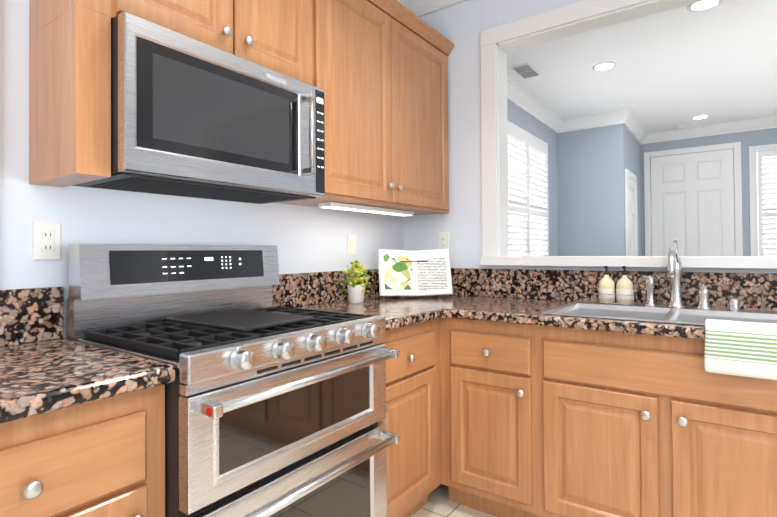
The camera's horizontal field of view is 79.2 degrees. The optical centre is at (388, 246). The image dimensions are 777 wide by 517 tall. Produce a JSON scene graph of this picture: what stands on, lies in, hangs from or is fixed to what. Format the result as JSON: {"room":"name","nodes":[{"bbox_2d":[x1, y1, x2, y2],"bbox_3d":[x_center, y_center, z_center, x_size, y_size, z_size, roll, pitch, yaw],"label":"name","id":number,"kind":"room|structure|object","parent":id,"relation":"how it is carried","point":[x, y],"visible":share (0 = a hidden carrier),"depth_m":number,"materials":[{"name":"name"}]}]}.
{"room":"kitchen","nodes":[
{"label":"kitchen","id":0,"kind":"room"},
{"bbox_2d":[0,287,174,423],"bbox_3d":[-1.156,0.216,0.702,0.642,0.198,1.390,-1,-1,36],"label":"countertop","id":1,"kind":"structure","parent":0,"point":[45,366],"depth_m":1.09,"materials":[{"name":"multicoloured stone"}]},
{"bbox_2d":[0,0,557,338],"bbox_3d":[0.466,-0.159,3.629,0.120,2.740,8.280,-1,-1,36],"label":"wall","id":2,"kind":"structure","parent":0,"point":[306,239],"depth_m":1.65,"materials":[{"name":"white paint"}]},
{"bbox_2d":[0,0,0,188],"bbox_3d":[-1.145,-0.592,1.272,0.020,1.425,0.148,-1,-1,36],"label":"door frame","id":3,"kind":"structure","parent":2,"relation":"attached to","point":[0,94],"depth_m":1.32,"materials":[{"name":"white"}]},
{"bbox_2d":[33,221,60,259],"bbox_3d":[-1.033,-0.016,1.424,0.009,0.116,0.072,-1,-1,36],"label":"electrical outlet","id":4,"kind":"object","parent":2,"relation":"attached to","point":[46,240],"visible":1,"depth_m":1.42,"materials":[{"name":"white plastic"}]},
{"bbox_2d":[29,0,320,88],"bbox_3d":[-0.680,-0.914,1.640,0.346,0.593,0.848,-1,-1,36],"label":"upper cabinet","id":5,"kind":"object","parent":2,"relation":"attached to","point":[281,36],"depth_m":1.51,"materials":[{"name":"brown wood"}]},
{"bbox_2d":[71,11,324,203],"bbox_3d":[-0.608,-0.401,1.639,0.452,0.429,0.758,-1,-1,36],"label":"over-the-range microwave","id":6,"kind":"object","parent":5,"relation":"attached to","point":[192,117],"visible":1,"depth_m":1.45,"materials":[{"name":"grey metal"}]},
{"bbox_2d":[276,0,396,207],"bbox_3d":[-0.276,-0.703,2.198,0.346,1.008,0.530,-1,-1,36],"label":"upper cabinet","id":7,"kind":"object","parent":2,"relation":"attached to","point":[376,71],"depth_m":2.12,"materials":[{"name":"brown wood"}]},
{"bbox_2d":[318,202,413,215],"bbox_3d":[-0.087,-0.186,2.395,0.080,0.022,0.690,-1,-1,36],"label":"under-cabinet light","id":8,"kind":"object","parent":7,"relation":"attached to","point":[349,207],"visible":0.96,"depth_m":2.30,"materials":[{"name":"white plastic"}]},
{"bbox_2d":[347,234,355,254],"bbox_3d":[-0.201,-0.008,2.584,0.008,0.116,0.072,-1,-1,36],"label":"outlet","id":9,"kind":"object","parent":2,"relation":"attached to","point":[351,244],"visible":1,"depth_m":2.58,"materials":[{"name":"white plastic"}]},
{"bbox_2d":[397,0,404,5],"bbox_3d":[-0.874,-1.492,1.626,0.070,0.100,3.210,-1,-1,36],"label":"crown molding","id":10,"kind":"structure","parent":2,"relation":"attached to","point":[402,2],"depth_m":2.91,"materials":[{"name":"white paint"}]},
{"bbox_2d":[388,1,452,215],"bbox_3d":[0.056,-0.700,2.661,0.346,1.008,0.608,-1,-1,36],"label":"upper cabinet","id":11,"kind":"object","parent":2,"relation":"attached to","point":[422,52],"depth_m":2.54,"materials":[{"name":"brown wood"}]},
{"bbox_2d":[507,120,548,255],"bbox_3d":[1.421,-0.323,4.815,0.052,1.730,1.510,-1,-1,36],"label":"window shutters","id":12,"kind":"object","parent":2,"relation":"attached to","point":[528,215],"visible":0.44,"depth_m":4.79,"materials":[{"name":"white wood"}]},
{"bbox_2d":[507,76,564,132],"bbox_3d":[1.193,-1.462,4.475,0.105,0.125,3.170,-1,-1,36],"label":"crown molding","id":13,"kind":"structure","parent":2,"relation":"attached to","point":[520,97],"depth_m":4.90,"materials":[{"name":"white"}]},
{"bbox_2d":[411,484,495,516],"bbox_3d":[2.393,1.207,2.237,4.840,0.050,8.280,-1,-1,36],"label":"floor","id":14,"kind":"structure","parent":0,"point":[439,504],"depth_m":2.14,"materials":[{"name":"tile"}]},
{"bbox_2d":[67,244,399,516],"bbox_3d":[-0.466,0.593,1.531,0.732,1.203,0.758,-1,-1,36],"label":"range","id":15,"kind":"object","parent":14,"relation":"on","point":[271,411],"visible":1,"depth_m":1.40,"materials":[{"name":"grey metal"}]},
{"bbox_2d":[380,319,439,505],"bbox_3d":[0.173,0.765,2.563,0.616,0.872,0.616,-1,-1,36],"label":"base cabinet","id":16,"kind":"object","parent":14,"relation":"on","point":[412,464],"depth_m":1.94,"materials":[{"name":"brown wood"}]},
{"bbox_2d":[272,269,443,330],"bbox_3d":[-0.163,0.224,2.085,0.642,0.198,0.484,-1,-1,36],"label":"countertop","id":17,"kind":"structure","parent":16,"relation":"on","point":[323,291],"depth_m":2.25,"materials":[{"name":"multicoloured stone"}]},
{"bbox_2d":[340,260,370,302],"bbox_3d":[-0.162,0.178,2.409,0.161,0.215,0.160,-1,-1,36],"label":"plant","id":18,"kind":"object","parent":17,"relation":"on","point":[354,290],"visible":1,"depth_m":2.38,"materials":[{"name":"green plant"}]},
{"bbox_2d":[378,249,452,298],"bbox_3d":[0.145,0.150,2.588,0.405,0.272,0.124,0,-1,-9],"label":"cookbook","id":19,"kind":"object","parent":17,"relation":"on","point":[415,273],"visible":0.98,"depth_m":2.58,"materials":[{"name":"white paper"}]},
{"bbox_2d":[436,318,583,516],"bbox_3d":[0.602,0.758,2.255,0.440,0.872,0.616,-1,-1,36],"label":"base cabinet","id":20,"kind":"object","parent":14,"relation":"on","point":[499,419],"depth_m":1.95,"materials":[{"name":"brown wood"}]},
{"bbox_2d":[444,268,776,339],"bbox_3d":[1.207,0.211,1.803,3.197,0.198,0.654,-1,-1,36],"label":"countertop","id":21,"kind":"structure","parent":20,"relation":"on","point":[516,296],"depth_m":2.14,"materials":[{"name":"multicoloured stone"}]},
{"bbox_2d":[595,292,636,304],"bbox_3d":[1.064,0.243,2.200,0.166,0.046,0.087,-1,-1,36],"label":"soap caddy","id":22,"kind":"object","parent":21,"relation":"on","point":[618,303],"visible":0.71,"depth_m":2.17,"materials":[{"name":"silver metal"}]},
{"bbox_2d":[598,266,614,303],"bbox_3d":[1.032,0.180,2.223,0.070,0.176,0.071,-1,-1,36],"label":"soap bottle","id":23,"kind":"object","parent":22,"relation":"in","point":[606,284],"visible":1,"depth_m":2.20,"materials":[{"name":"beige plastic"}]},
{"bbox_2d":[616,266,632,304],"bbox_3d":[1.095,0.179,2.178,0.070,0.176,0.071,-1,-1,36],"label":"soap bottle","id":24,"kind":"object","parent":22,"relation":"in","point":[624,285],"visible":0.98,"depth_m":2.15,"materials":[{"name":"beige plastic"}]},
{"bbox_2d":[542,301,776,325],"bbox_3d":[1.133,0.359,1.879,0.860,0.186,0.560,-1,-1,36],"label":"sink","id":25,"kind":"object","parent":21,"relation":"in","point":[687,315],"visible":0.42,"depth_m":1.97,"materials":[{"name":"silver metal"}]},
{"bbox_2d":[644,239,739,310],"bbox_3d":[1.245,0.115,1.954,0.345,0.300,0.249,-1,-1,36],"label":"faucet","id":26,"kind":"object","parent":21,"relation":"on","point":[674,269],"visible":1,"depth_m":2.03,"materials":[{"name":"silver metal"}]},
{"bbox_2d":[704,319,776,380],"bbox_3d":[1.150,0.326,1.526,0.202,0.161,0.163,-1,-1,36],"label":"towel","id":27,"kind":"object","parent":21,"relation":"on","point":[741,348],"visible":1,"depth_m":1.47,"materials":[{"name":"white fabric"}]},
{"bbox_2d":[403,0,776,272],"bbox_3d":[1.999,-0.191,1.716,4.600,2.740,0.120,-1,-1,36],"label":"wall","id":28,"kind":"structure","parent":0,"point":[460,26],"depth_m":2.75,"materials":[{"name":"white paint"}]},
{"bbox_2d":[405,0,467,16],"bbox_3d":[1.934,-1.511,1.654,4.600,0.100,0.070,-1,-1,36],"label":"crown molding","id":29,"kind":"structure","parent":28,"relation":"attached to","point":[419,8],"depth_m":2.87,"materials":[{"name":"white"}]},
{"bbox_2d":[438,232,448,248],"bbox_3d":[0.332,-0.025,2.831,0.072,0.116,0.009,-1,-1,36],"label":"electrical outlet","id":30,"kind":"object","parent":28,"relation":"attached to","point":[443,240],"visible":0.88,"depth_m":2.83,"materials":[{"name":"white plastic"}]},
{"bbox_2d":[480,0,776,268],"bbox_3d":[1.606,-0.576,2.001,2.540,1.338,0.220,-1,-1,36],"label":"trim","id":31,"kind":"structure","parent":28,"relation":"attached to","point":[498,43],"depth_m":2.56,"materials":[{"name":"white"}]},
{"bbox_2d":[557,124,641,255],"bbox_3d":[2.772,-0.148,6.103,0.740,2.740,1.330,-1,-1,36],"label":"wall","id":32,"kind":"structure","parent":0,"point":[593,164],"depth_m":5.57,"materials":[{"name":"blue paint"}]},
{"bbox_2d":[564,111,620,131],"bbox_3d":[2.393,-1.459,5.500,0.600,0.125,0.105,-1,-1,36],"label":"crown molding","id":33,"kind":"structure","parent":32,"relation":"attached to","point":[611,118],"depth_m":5.50,"materials":[{"name":"white"}]},
{"bbox_2d":[625,169,637,255],"bbox_3d":[2.947,0.164,5.680,0.029,2.105,0.730,-1,-1,36],"label":"door frame","id":34,"kind":"structure","parent":32,"relation":"attached to","point":[630,174],"depth_m":5.40,"materials":[{"name":"white wood"}]},
{"bbox_2d":[629,177,636,255],"bbox_3d":[2.975,0.201,5.661,0.095,2.023,0.572,-1,-1,36],"label":"closet door","id":35,"kind":"structure","parent":32,"relation":"in","point":[632,221],"depth_m":5.68,"materials":[{"name":"white"}]},
{"bbox_2d":[620,109,648,143],"bbox_3d":[3.040,-1.460,5.780,0.105,0.125,1.315,-1,-1,36],"label":"crown molding","id":36,"kind":"structure","parent":32,"relation":"attached to","point":[628,117],"depth_m":5.66,"materials":[{"name":"white"}]},
{"bbox_2d":[507,0,776,132],"bbox_3d":[2.374,-1.598,2.268,4.840,0.080,8.280,-1,-1,36],"label":"ceiling","id":37,"kind":"structure","parent":0,"point":[672,69],"depth_m":4.05,"materials":[{"name":"white paint"}]},
{"bbox_2d":[510,63,540,78],"bbox_3d":[1.176,-1.512,4.017,0.161,0.034,0.347,-1,-1,36],"label":"air vent","id":38,"kind":"object","parent":37,"relation":"in","point":[526,71],"depth_m":4.08,"materials":[{"name":"white metal"}]},
{"bbox_2d":[592,62,616,70],"bbox_3d":[1.799,-1.518,3.918,0.180,0.034,0.191,-1,-1,36],"label":"recessed light","id":39,"kind":"object","parent":37,"relation":"in","point":[602,66],"depth_m":4.00,"materials":[{"name":"white"}]},
{"bbox_2d":[676,125,686,129],"bbox_3d":[3.672,-1.509,5.888,0.112,0.034,0.227,-1,-1,36],"label":"recessed light","id":40,"kind":"object","parent":37,"relation":"in","point":[679,127],"depth_m":5.92,"materials":[{"name":"white"}]},
{"bbox_2d":[691,115,709,119],"bbox_3d":[3.619,-1.513,5.451,0.174,0.034,0.191,-1,-1,36],"label":"recessed light","id":41,"kind":"object","parent":37,"relation":"in","point":[700,116],"depth_m":5.56,"materials":[{"name":"white"}]},
{"bbox_2d":[687,0,722,11],"bbox_3d":[1.989,-1.530,2.955,0.182,0.034,0.148,-1,-1,36],"label":"recessed light","id":42,"kind":"object","parent":37,"relation":"in","point":[705,5],"depth_m":3.01,"materials":[{"name":"white"}]},
{"bbox_2d":[640,128,776,255],"bbox_3d":[4.763,-0.168,5.567,4.600,2.740,0.120,-1,-1,36],"label":"wall","id":43,"kind":"structure","parent":0,"point":[757,138],"depth_m":5.79,"materials":[{"name":"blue paint"}]},
{"bbox_2d":[650,149,734,255],"bbox_3d":[3.900,0.003,6.052,0.902,2.413,0.095,-1,-1,36],"label":"front door","id":44,"kind":"structure","parent":43,"relation":"in","point":[692,203],"depth_m":6.06,"materials":[{"name":"white"}]},
{"bbox_2d":[644,142,742,255],"bbox_3d":[3.919,-0.033,6.079,1.060,2.495,0.029,-1,-1,36],"label":"door frame","id":45,"kind":"structure","parent":43,"relation":"attached to","point":[736,146],"depth_m":5.96,"materials":[{"name":"white wood"}]},
{"bbox_2d":[640,116,776,144],"bbox_3d":[4.989,-1.479,5.275,3.860,0.125,0.105,-1,-1,36],"label":"crown molding","id":46,"kind":"structure","parent":43,"relation":"attached to","point":[770,122],"depth_m":5.90,"materials":[{"name":"white"}]},
{"bbox_2d":[749,144,776,255],"bbox_3d":[5.000,-0.352,5.292,1.510,1.750,0.052,-1,-1,36],"label":"window shutters","id":47,"kind":"object","parent":43,"relation":"attached to","point":[763,193],"visible":0.69,"depth_m":5.65,"materials":[{"name":"white wood"}]}
]}

